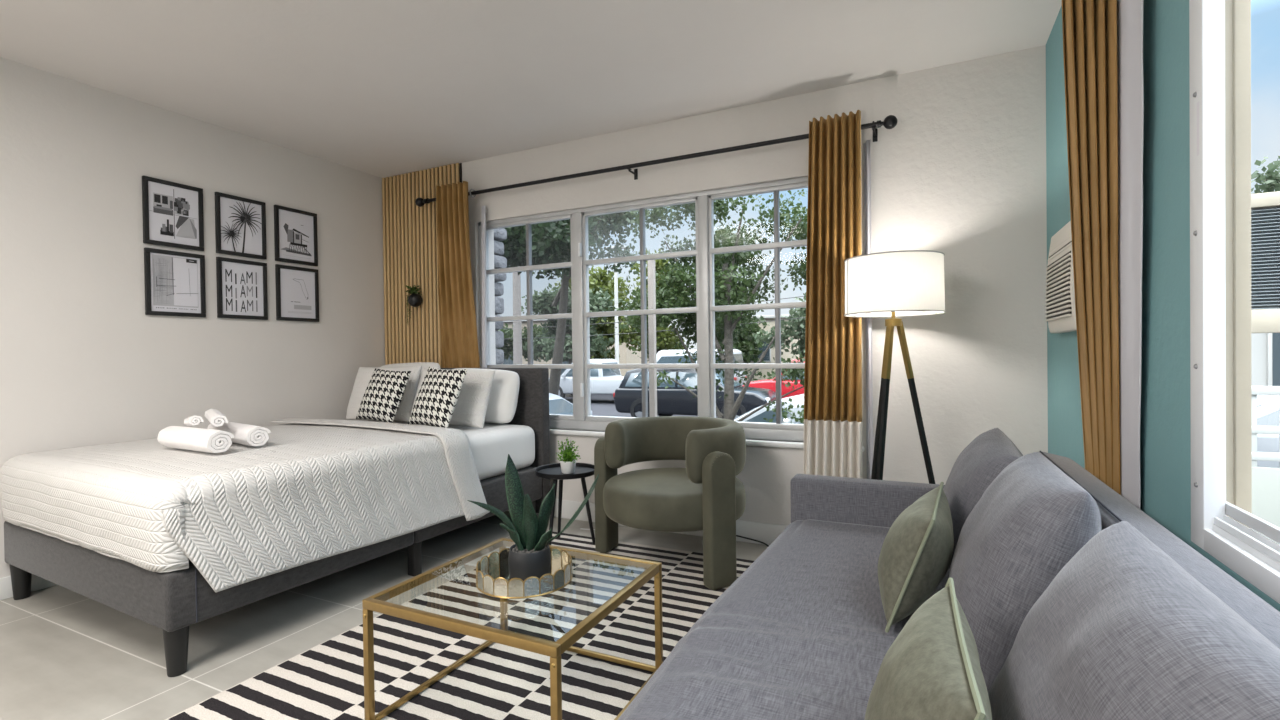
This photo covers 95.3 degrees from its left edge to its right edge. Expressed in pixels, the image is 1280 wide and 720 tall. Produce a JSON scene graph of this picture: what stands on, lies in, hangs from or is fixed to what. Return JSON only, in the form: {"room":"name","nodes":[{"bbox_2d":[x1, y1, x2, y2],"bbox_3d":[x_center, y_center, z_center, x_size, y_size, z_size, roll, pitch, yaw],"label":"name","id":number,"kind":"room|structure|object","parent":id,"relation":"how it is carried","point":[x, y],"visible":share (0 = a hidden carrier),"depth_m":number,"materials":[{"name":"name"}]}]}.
{"room":"studio apartment","nodes":[
{"label":"studio apartment","id":0,"kind":"room"},
{"bbox_2d":[0,57,384,577],"bbox_3d":[-3.449,-0.208,1.879,0.200,2.650,6.180,0,1,26],"label":"wall","id":1,"kind":"structure","parent":0,"point":[83,363],"depth_m":3.14,"materials":[{"name":"white paint"}]},
{"bbox_2d":[0,574,56,599],"bbox_3d":[-3.294,1.065,1.937,0.012,0.100,5.980,0,1,26],"label":"baseboard","id":2,"kind":"structure","parent":1,"relation":"attached to","point":[37,583],"depth_m":2.71,"materials":[{"name":"white paint"}]},
{"bbox_2d":[142,175,203,250],"bbox_3d":[-2.639,-0.822,3.305,0.020,0.366,0.292,0,1,26],"label":"picture frame","id":3,"kind":"object","parent":1,"relation":"attached to","point":[172,212],"visible":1,"depth_m":3.30,"materials":[{"name":"black"}]},
{"bbox_2d":[144,247,205,316],"bbox_3d":[-2.632,-0.432,3.311,0.020,0.366,0.292,0,1,26],"label":"picture frame","id":4,"kind":"object","parent":1,"relation":"attached to","point":[174,281],"visible":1,"depth_m":3.30,"materials":[{"name":"black"}]},
{"bbox_2d":[215,192,266,259],"bbox_3d":[-2.480,-0.828,3.632,0.020,0.366,0.292,0,1,26],"label":"picture frame","id":5,"kind":"object","parent":1,"relation":"attached to","point":[240,222],"visible":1,"depth_m":3.62,"materials":[{"name":"black"}]},
{"bbox_2d":[220,197,261,254],"bbox_3d":[-2.477,-0.836,3.630,0.008,0.341,0.260,0,1,26],"label":"print","id":6,"kind":"object","parent":5,"relation":"attached to","point":[240,217],"depth_m":3.63,"materials":[{"name":"white paper"}]},
{"bbox_2d":[216,257,267,319],"bbox_3d":[-2.475,-0.440,3.637,0.020,0.366,0.292,0,1,26],"label":"picture frame","id":7,"kind":"object","parent":1,"relation":"attached to","point":[242,293],"visible":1,"depth_m":3.63,"materials":[{"name":"black"}]},
{"bbox_2d":[274,205,317,265],"bbox_3d":[-2.325,-0.836,3.951,0.020,0.366,0.292,0,1,26],"label":"picture frame","id":8,"kind":"object","parent":1,"relation":"attached to","point":[295,230],"visible":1,"depth_m":3.94,"materials":[{"name":"black"}]},
{"bbox_2d":[275,264,318,321],"bbox_3d":[-2.319,-0.447,3.957,0.020,0.366,0.292,0,1,26],"label":"picture frame","id":9,"kind":"object","parent":1,"relation":"attached to","point":[297,288],"visible":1,"depth_m":3.95,"materials":[{"name":"black"}]},
{"bbox_2d":[0,511,767,719],"bbox_3d":[-1.394,1.200,1.019,4.629,0.200,6.380,0,1,26],"label":"floor","id":10,"kind":"structure","parent":0,"point":[66,654],"depth_m":2.30,"materials":[{"name":"tile"}]},
{"bbox_2d":[4,368,549,676],"bbox_3d":[-1.762,0.576,3.260,1.524,1.007,2.128,0,1,28],"label":"platform bed","id":11,"kind":"object","parent":10,"relation":"on","point":[173,601],"visible":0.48,"depth_m":2.36,"materials":[{"name":"grey fabric"}]},
{"bbox_2d":[188,419,534,558],"bbox_3d":[-1.772,0.571,3.231,1.482,0.276,2.007,0,1,28],"label":"mattress","id":12,"kind":"object","parent":11,"relation":"on","point":[491,444],"visible":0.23,"depth_m":3.49,"materials":[{"name":"white fabric"}]},
{"bbox_2d":[0,418,488,591],"bbox_3d":[-1.884,0.620,2.950,1.598,0.498,1.519,0,1,28],"label":"quilt","id":13,"kind":"object","parent":12,"relation":"on","point":[317,489],"visible":0.89,"depth_m":2.38,"materials":[{"name":"white fabric"}]},
{"bbox_2d":[157,426,233,452],"bbox_3d":[-1.979,0.350,2.595,0.430,0.097,0.112,0,1,29],"label":"rolled towel","id":14,"kind":"object","parent":13,"relation":"on","point":[180,437],"visible":1,"depth_m":2.52,"materials":[{"name":"white fabric"}]},
{"bbox_2d":[184,415,203,425],"bbox_3d":[-2.054,0.280,2.685,0.147,0.059,0.057,0,1,44],"label":"rolled washcloth","id":15,"kind":"object","parent":14,"relation":"on","point":[192,420],"visible":1,"depth_m":2.64,"materials":[{"name":"white fabric"}]},
{"bbox_2d":[207,421,270,445],"bbox_3d":[-1.941,0.350,2.815,0.493,0.092,0.106,0,1,36],"label":"rolled towel","id":16,"kind":"object","parent":13,"relation":"on","point":[245,434],"visible":0.7,"depth_m":2.69,"materials":[{"name":"white fabric"}]},
{"bbox_2d":[205,409,227,426],"bbox_3d":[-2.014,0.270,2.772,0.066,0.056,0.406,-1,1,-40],"label":"rolled washcloth","id":17,"kind":"object","parent":16,"relation":"on","point":[215,417],"visible":1,"depth_m":2.63,"materials":[{"name":"white fabric"}]},
{"bbox_2d":[356,368,410,422],"bbox_3d":[-1.656,0.227,3.754,0.370,0.344,0.173,0,1,30],"label":"throw cushion","id":18,"kind":"object","parent":12,"relation":"on","point":[384,392],"visible":1,"depth_m":3.69,"materials":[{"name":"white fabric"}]},
{"bbox_2d":[346,365,421,421],"bbox_3d":[-1.771,0.227,4.015,0.644,0.376,0.199,0,1,30],"label":"pillow sham","id":19,"kind":"object","parent":12,"relation":"on","point":[364,374],"visible":0.46,"depth_m":3.97,"materials":[{"name":"white fabric"}]},
{"bbox_2d":[381,362,440,384],"bbox_3d":[-1.689,0.215,4.190,0.644,0.395,0.196,0,1,30],"label":"bed pillow","id":20,"kind":"object","parent":12,"relation":"on","point":[424,364],"visible":0.1,"depth_m":4.13,"materials":[{"name":"white fabric"}]},
{"bbox_2d":[408,367,467,427],"bbox_3d":[-1.198,0.219,3.443,0.384,0.351,0.174,0,1,33],"label":"throw cushion","id":21,"kind":"object","parent":12,"relation":"on","point":[436,400],"visible":0.98,"depth_m":3.38,"materials":[{"name":"white fabric"}]},
{"bbox_2d":[411,368,494,427],"bbox_3d":[-1.203,0.233,3.710,0.639,0.358,0.196,0,1,30],"label":"pillow sham","id":22,"kind":"object","parent":12,"relation":"on","point":[470,410],"visible":0.57,"depth_m":3.57,"materials":[{"name":"white fabric"}]},
{"bbox_2d":[452,368,519,423],"bbox_3d":[-1.067,0.232,3.867,0.642,0.355,0.197,0,1,30],"label":"bed pillow","id":23,"kind":"object","parent":12,"relation":"on","point":[503,399],"visible":0.47,"depth_m":3.71,"materials":[{"name":"white fabric"}]},
{"bbox_2d":[165,532,753,719],"bbox_3d":[-0.230,1.074,1.589,2.316,0.008,3.325,0,1,26],"label":"rug","id":24,"kind":"object","parent":10,"relation":"on","point":[325,681],"visible":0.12,"depth_m":2.10,"materials":[{"name":"fabric"}]},
{"bbox_2d":[362,537,662,719],"bbox_3d":[-0.367,0.880,1.840,0.678,0.376,0.636,0,1,26],"label":"coffee table","id":25,"kind":"object","parent":24,"relation":"on","point":[377,602],"visible":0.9,"depth_m":1.71,"materials":[{"name":"gold metal"}]},
{"bbox_2d":[476,547,572,598],"bbox_3d":[-0.363,0.661,1.841,0.300,0.060,0.300,0,1,26],"label":"tray","id":26,"kind":"object","parent":25,"relation":"on","point":[493,579],"visible":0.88,"depth_m":1.75,"materials":[{"name":"gold metal"}]},
{"bbox_2d":[467,454,598,580],"bbox_3d":[-0.328,0.491,1.847,0.403,0.388,0.134,-1,1,11],"label":"snake plant","id":27,"kind":"object","parent":26,"relation":"on","point":[530,555],"visible":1,"depth_m":1.83,"materials":[{"name":"green plant"}]},
{"bbox_2d":[535,463,594,544],"bbox_3d":[-0.418,0.837,3.338,0.356,0.435,0.356,0,1,26],"label":"side table","id":28,"kind":"object","parent":24,"relation":"on","point":[582,470],"visible":0.78,"depth_m":3.32,"materials":[{"name":"black metal"}]},
{"bbox_2d":[556,438,579,473],"bbox_3d":[-0.409,0.539,3.312,0.128,0.202,0.143,-1,1,-23],"label":"plant","id":29,"kind":"object","parent":28,"relation":"on","point":[568,463],"visible":1,"depth_m":3.29,"materials":[{"name":"green plant"}]},
{"bbox_2d":[594,416,745,589],"bbox_3d":[0.148,0.693,3.048,0.807,0.727,0.790,-1,1,2],"label":"armchair","id":30,"kind":"object","parent":24,"relation":"on","point":[706,495],"visible":1,"depth_m":2.80,"materials":[{"name":"green fabric"}]},
{"bbox_2d":[618,451,1279,719],"bbox_3d":[0.567,0.699,1.232,1.021,0.726,2.250,0,1,26],"label":"sofa","id":31,"kind":"object","parent":24,"relation":"on","point":[800,634],"visible":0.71,"depth_m":1.35,"materials":[{"name":"grey fabric"}]},
{"bbox_2d":[878,482,953,632],"bbox_3d":[0.711,0.487,1.504,0.175,0.276,0.429,0,1,33],"label":"cushion","id":32,"kind":"object","parent":31,"relation":"on","point":[916,552],"visible":1,"depth_m":1.36,"materials":[{"name":"green fabric"}]},
{"bbox_2d":[864,577,991,719],"bbox_3d":[0.399,0.504,0.826,0.159,0.266,0.405,0,1,24],"label":"cushion","id":33,"kind":"object","parent":31,"relation":"on","point":[932,670],"visible":1,"depth_m":0.77,"materials":[{"name":"green fabric"}]},
{"bbox_2d":[943,428,1022,569],"bbox_3d":[1.038,0.424,1.783,0.256,0.382,0.522,0,1,30],"label":"cushion","id":34,"kind":"object","parent":31,"relation":"on","point":[982,460],"visible":0.32,"depth_m":1.63,"materials":[{"name":"grey fabric"}]},
{"bbox_2d":[949,452,1101,691],"bbox_3d":[0.804,0.421,1.246,0.261,0.408,0.572,0,1,28],"label":"cushion","id":35,"kind":"object","parent":31,"relation":"on","point":[1033,518],"visible":0.75,"depth_m":1.04,"materials":[{"name":"grey fabric"}]},
{"bbox_2d":[988,521,1279,719],"bbox_3d":[0.556,0.439,0.677,0.258,0.372,0.598,0,1,26],"label":"cushion","id":36,"kind":"object","parent":31,"relation":"on","point":[1122,631],"visible":0.95,"depth_m":0.61,"materials":[{"name":"grey fabric"}]},
{"bbox_2d":[736,535,768,546],"bbox_3d":[0.786,1.022,3.067,0.077,0.055,0.772,-1,1,-39],"label":"cable","id":37,"kind":"object","parent":10,"relation":"on","point":[736,535],"visible":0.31,"depth_m":3.27,"materials":[{"name":"black plastic"}]},
{"bbox_2d":[844,250,945,483],"bbox_3d":[1.195,0.288,2.697,0.471,1.521,0.456,0,1,26],"label":"floor lamp","id":38,"kind":"object","parent":10,"relation":"on","point":[892,284],"visible":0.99,"depth_m":2.58,"materials":[{"name":"white fabric"}]},
{"bbox_2d":[0,0,1061,177],"bbox_3d":[-1.377,-1.460,0.965,4.345,0.120,5.980,0,1,26],"label":"ceiling","id":39,"kind":"structure","parent":0,"point":[378,88],"depth_m":2.74,"materials":[{"name":"paint"}]},
{"bbox_2d":[462,45,1047,525],"bbox_3d":[-0.013,-0.273,3.758,4.745,2.650,0.200,0,1,26],"label":"wall","id":40,"kind":"structure","parent":0,"point":[960,174],"depth_m":2.95,"materials":[{"name":"white paint"}]},
{"bbox_2d":[382,163,461,367],"bbox_3d":[-1.651,-0.244,4.427,0.810,2.372,0.023,0,1,26],"label":"panel","id":41,"kind":"object","parent":40,"relation":"attached to","point":[409,229],"visible":0.52,"depth_m":4.45,"materials":[{"name":"brown wood"}]},
{"bbox_2d":[406,285,422,322],"bbox_3d":[-1.694,-0.406,4.368,0.126,0.316,0.113,0,1,26],"label":"wall planter","id":42,"kind":"object","parent":41,"relation":"attached to","point":[415,300],"visible":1,"depth_m":4.34,"materials":[{"name":"black ceramic"}]},
{"bbox_2d":[408,293,422,306],"bbox_3d":[-1.682,-0.448,4.366,0.104,0.104,0.104,0,1,26],"label":"bowl","id":43,"kind":"object","parent":42,"relation":"on","point":[415,300],"depth_m":4.33,"materials":[{"name":"black ceramic"}]},
{"bbox_2d":[478,177,807,441],"bbox_3d":[-0.002,-0.270,3.697,2.565,1.466,0.110,0,1,26],"label":"window","id":44,"kind":"structure","parent":40,"relation":"in","point":[581,419],"depth_m":3.67,"materials":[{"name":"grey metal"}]},
{"bbox_2d":[507,499,786,544],"bbox_3d":[-0.038,0.992,3.673,4.333,0.122,0.014,0,1,26],"label":"baseboard","id":45,"kind":"structure","parent":40,"relation":"attached to","point":[767,533],"depth_m":3.36,"materials":[{"name":"white paint"}]},
{"bbox_2d":[415,115,896,206],"bbox_3d":[-0.174,-1.166,3.638,3.260,0.088,0.128,0,1,26],"label":"curtain rod","id":46,"kind":"object","parent":40,"relation":"attached to","point":[890,121],"visible":0.85,"depth_m":3.42,"materials":[{"name":"black metal"}]},
{"bbox_2d":[436,181,486,367],"bbox_3d":[-1.306,-0.396,4.147,0.441,1.662,0.187,0,1,26],"label":"curtain","id":47,"kind":"object","parent":46,"relation":"hanging from","point":[457,315],"visible":0.75,"depth_m":4.14,"materials":[{"name":"brown fabric"}]},
{"bbox_2d":[803,110,872,478],"bbox_3d":[1.009,-0.114,2.998,0.358,2.262,0.142,-1,1,9],"label":"curtain","id":48,"kind":"object","parent":46,"relation":"hanging from","point":[832,446],"visible":0.73,"depth_m":2.99,"materials":[{"name":"brown fabric"}]},
{"bbox_2d":[550,429,863,451],"bbox_3d":[0.022,0.478,3.735,2.665,0.036,0.235,0,1,26],"label":"sill","id":49,"kind":"structure","parent":40,"relation":"attached to","point":[749,442],"depth_m":3.32,"materials":[{"name":"white paint"}]},
{"bbox_2d":[1046,0,1279,611],"bbox_3d":[0.588,-0.240,-0.078,0.084,2.650,6.180,0,1,26],"label":"wall","id":50,"kind":"structure","parent":0,"point":[1165,419],"depth_m":1.43,"materials":[{"name":"teal paint"}]},
{"bbox_2d":[1045,221,1076,332],"bbox_3d":[1.633,-0.317,2.243,0.059,0.418,0.470,0,1,26],"label":"air conditioner","id":51,"kind":"object","parent":50,"relation":"attached to","point":[1060,294],"visible":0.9,"depth_m":2.21,"materials":[{"name":"white plastic"}]},
{"bbox_2d":[1045,231,1071,320],"bbox_3d":[1.621,-0.328,2.248,0.033,0.340,0.430,0,1,26],"label":"grille","id":52,"kind":"object","parent":51,"relation":"attached to","point":[1058,288],"depth_m":2.22,"materials":[{"name":"grey plastic"}]},
{"bbox_2d":[1189,0,1279,603],"bbox_3d":[0.742,-0.381,0.301,0.048,1.580,2.100,0,1,26],"label":"window","id":53,"kind":"structure","parent":50,"relation":"in","point":[1250,554],"depth_m":1.19,"materials":[{"name":"white metal"}]},
{"bbox_2d":[1225,0,1251,528],"bbox_3d":[0.797,-0.421,0.296,0.054,1.800,2.160,0,1,26],"label":"window frame","id":54,"kind":"structure","parent":50,"relation":"attached to","point":[1237,12],"depth_m":1.21,"materials":[{"name":"beige paint"}]},
{"bbox_3d":[0.845,-1.271,0.628,0.054,0.052,3.106,0,1,26],"label":"curtain rod","id":55,"kind":"object","parent":50,"relation":"attached to","visible":0},
{"bbox_2d":[1062,0,1143,509],"bbox_3d":[1.327,-0.354,1.720,0.130,1.980,0.616,0,1,26],"label":"curtain","id":56,"kind":"object","parent":55,"relation":"hanging from","point":[1103,39],"visible":0.81,"depth_m":1.64,"materials":[{"name":"brown fabric"}]},
{"label":"outside","id":57,"kind":"structure","parent":0,"visible":0},
{"bbox_3d":[-11.046,2.147,10.280,31.123,0.160,1.600,0,1,26],"label":"pavement","id":58,"kind":"object","parent":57,"visible":0},
{"bbox_2d":[494,228,506,363],"bbox_3d":[-1.361,0.271,4.888,0.392,3.453,0.398,0,1,26],"label":"stone column","id":59,"kind":"structure","parent":58,"relation":"on","point":[500,234],"depth_m":4.90,"materials":[{"name":"grey stone"}]},
{"bbox_2d":[648,260,656,416],"bbox_3d":[0.116,0.547,5.010,0.064,2.860,0.064,0,1,26],"label":"pole","id":60,"kind":"object","parent":58,"relation":"on","point":[651,263],"visible":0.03,"depth_m":4.98,"materials":[{"name":"metal"}]},
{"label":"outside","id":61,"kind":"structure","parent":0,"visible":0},
{"bbox_2d":[564,394,717,417],"bbox_3d":[-3.822,1.723,43.669,95.000,0.100,64.800,0,1,26],"label":"street","id":62,"kind":"structure","parent":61,"point":[601,404],"depth_m":23.35,"materials":[{"name":"grey asphalt"}]},
{"bbox_2d":[497,322,547,361],"bbox_3d":[-7.940,-0.249,37.037,5.953,4.142,4.446,0,1,26],"label":"street tree","id":63,"kind":"object","parent":62,"relation":"on","point":[508,333],"visible":0.35,"depth_m":36.29,"materials":[{"name":"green plant"}]},
{"bbox_2d":[500,216,601,279],"bbox_3d":[-3.057,-0.859,11.766,5.072,5.856,2.697,0,1,28],"label":"tree","id":64,"kind":"object","parent":62,"relation":"on","point":[551,241],"visible":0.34,"depth_m":10.54,"materials":[{"name":"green plant"}]},
{"bbox_2d":[549,393,591,415],"bbox_3d":[-2.174,1.279,10.078,4.637,1.468,2.100,0,1,26],"label":"sedan","id":65,"kind":"object","parent":62,"relation":"on","point":[557,404],"visible":0.02,"depth_m":10.04,"materials":[{"name":"silver metal"}]},
{"bbox_2d":[521,283,620,396],"bbox_3d":[-3.521,-0.983,29.035,4.566,5.679,4.159,0,1,26],"label":"rounded tree","id":66,"kind":"object","parent":62,"relation":"on","point":[542,303],"visible":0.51,"depth_m":28.54,"materials":[{"name":"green plant"}]},
{"bbox_2d":[503,316,648,376],"bbox_3d":[-7.989,-0.759,48.869,19.300,4.860,7.300,0,1,26],"label":"building","id":67,"kind":"structure","parent":62,"relation":"on","point":[626,357],"depth_m":43.19,"materials":[{"name":"paint"}]},
{"bbox_2d":[525,210,647,394],"bbox_3d":[-1.468,-1.316,15.461,3.657,6.616,2.650,-1,1,-24],"label":"tree","id":68,"kind":"object","parent":62,"relation":"on","point":[616,221],"visible":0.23,"depth_m":15.44,"materials":[{"name":"green plant"}]},
{"bbox_2d":[558,359,623,397],"bbox_3d":[-1.672,0.899,25.610,5.524,1.880,2.230,0,1,26],"label":"pickup truck","id":69,"kind":"object","parent":62,"relation":"on","point":[602,381],"visible":0.23,"depth_m":24.83,"materials":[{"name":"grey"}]},
{"bbox_2d":[551,265,632,358],"bbox_3d":[-2.743,-1.920,34.485,4.868,7.404,4.940,-1,1,-15],"label":"bushy tree","id":70,"kind":"object","parent":62,"relation":"on","point":[601,279],"visible":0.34,"depth_m":33.69,"materials":[{"name":"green plant"}]},
{"bbox_2d":[606,245,625,363],"bbox_3d":[-1.130,-1.837,28.189,1.000,7.280,0.400,0,1,26],"label":"light pole","id":71,"kind":"object","parent":62,"relation":"on","point":[612,247],"visible":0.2,"depth_m":28.11,"materials":[{"name":"grey metal"}]},
{"bbox_2d":[619,248,687,360],"bbox_3d":[0.929,-2.127,32.468,3.748,7.765,5.191,0,1,23],"label":"bushy tree","id":72,"kind":"object","parent":62,"relation":"on","point":[668,338],"visible":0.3,"depth_m":31.25,"materials":[{"name":"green plant"}]},
{"bbox_2d":[502,266,805,363],"bbox_3d":[-5.197,-1.407,24.722,28.002,6.600,0.400,0,1,26],"label":"utility pole","id":73,"kind":"object","parent":62,"relation":"on","point":[517,325],"visible":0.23,"depth_m":24.56,"materials":[{"name":"concrete"}]},
{"bbox_2d":[613,369,775,417],"bbox_3d":[1.709,1.050,17.639,4.732,1.660,2.180,0,1,26],"label":"car","id":74,"kind":"object","parent":62,"relation":"on","point":[673,400],"visible":0.57,"depth_m":17.01,"materials":[{"name":"black"}]},
{"bbox_2d":[656,349,746,385],"bbox_3d":[2.227,0.643,27.383,5.190,2.250,2.230,0,1,26],"label":"van","id":75,"kind":"object","parent":62,"relation":"on","point":[663,356],"visible":0.11,"depth_m":26.72,"materials":[{"name":"grey metal"}]},
{"bbox_2d":[613,189,807,423],"bbox_3d":[1.194,-0.148,7.538,2.651,4.300,2.371,0,1,31],"label":"slender tree","id":76,"kind":"object","parent":62,"relation":"on","point":[726,279],"visible":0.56,"depth_m":7.31,"materials":[{"name":"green plant"}]},
{"bbox_2d":[695,252,769,362],"bbox_3d":[4.624,-2.095,30.957,4.230,7.637,5.226,-1,1,22],"label":"bushy tree","id":77,"kind":"object","parent":62,"relation":"on","point":[746,344],"visible":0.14,"depth_m":29.82,"materials":[{"name":"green plant"}]},
{"bbox_2d":[734,394,803,423],"bbox_3d":[2.384,1.237,8.424,4.637,1.468,2.100,0,1,26],"label":"sedan","id":78,"kind":"object","parent":62,"relation":"on","point":[758,416],"visible":0.09,"depth_m":7.86,"materials":[{"name":"grey metal"}]},
{"bbox_2d":[745,315,799,381],"bbox_3d":[10.293,-0.506,35.569,9.800,4.160,7.300,0,1,26],"label":"building","id":79,"kind":"structure","parent":62,"relation":"on","point":[770,354],"depth_m":33.06,"materials":[{"name":"paint"}]},
{"bbox_2d":[743,358,804,397],"bbox_3d":[6.315,0.856,19.849,5.524,1.880,2.230,0,1,26],"label":"car","id":80,"kind":"object","parent":62,"relation":"on","point":[770,384],"visible":0.1,"depth_m":19.52,"materials":[{"name":"red metal"}]},
{"bbox_2d":[753,293,805,357],"bbox_3d":[7.512,-0.972,25.056,4.855,5.434,3.238,-1,1,-29],"label":"tree","id":81,"kind":"object","parent":62,"relation":"on","point":[799,325],"visible":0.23,"depth_m":24.63,"materials":[{"name":"green plant"}]},
{"bbox_2d":[1251,191,1279,332],"bbox_3d":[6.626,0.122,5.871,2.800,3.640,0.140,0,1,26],"label":"building","id":82,"kind":"structure","parent":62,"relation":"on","point":[1265,207],"depth_m":5.94,"materials":[{"name":"beige paint"}]},
{"bbox_2d":[1251,333,1279,385],"bbox_3d":[13.396,0.246,13.072,6.600,3.060,5.100,0,1,26],"label":"house","id":83,"kind":"structure","parent":62,"relation":"on","point":[1265,347],"depth_m":11.12,"materials":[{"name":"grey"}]},
{"bbox_2d":[1251,156,1279,193],"bbox_3d":[15.769,-1.882,16.325,4.656,7.226,3.985,0,1,26],"label":"tree","id":84,"kind":"object","parent":62,"relation":"on","point":[1270,181],"visible":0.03,"depth_m":15.08,"materials":[{"name":"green plant"}]},
{"bbox_2d":[1252,386,1279,544],"bbox_3d":[4.529,1.088,4.167,1.700,1.800,0.085,0,1,26],"label":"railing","id":85,"kind":"object","parent":62,"relation":"on","point":[1265,480],"visible":0.21,"depth_m":4.16,"materials":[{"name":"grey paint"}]},
{"bbox_2d":[1257,395,1278,467],"bbox_3d":[9.051,1.153,8.081,4.637,1.468,2.100,0,1,26],"label":"sedan","id":86,"kind":"object","parent":62,"relation":"on","point":[1267,405],"visible":0.02,"depth_m":7.57,"materials":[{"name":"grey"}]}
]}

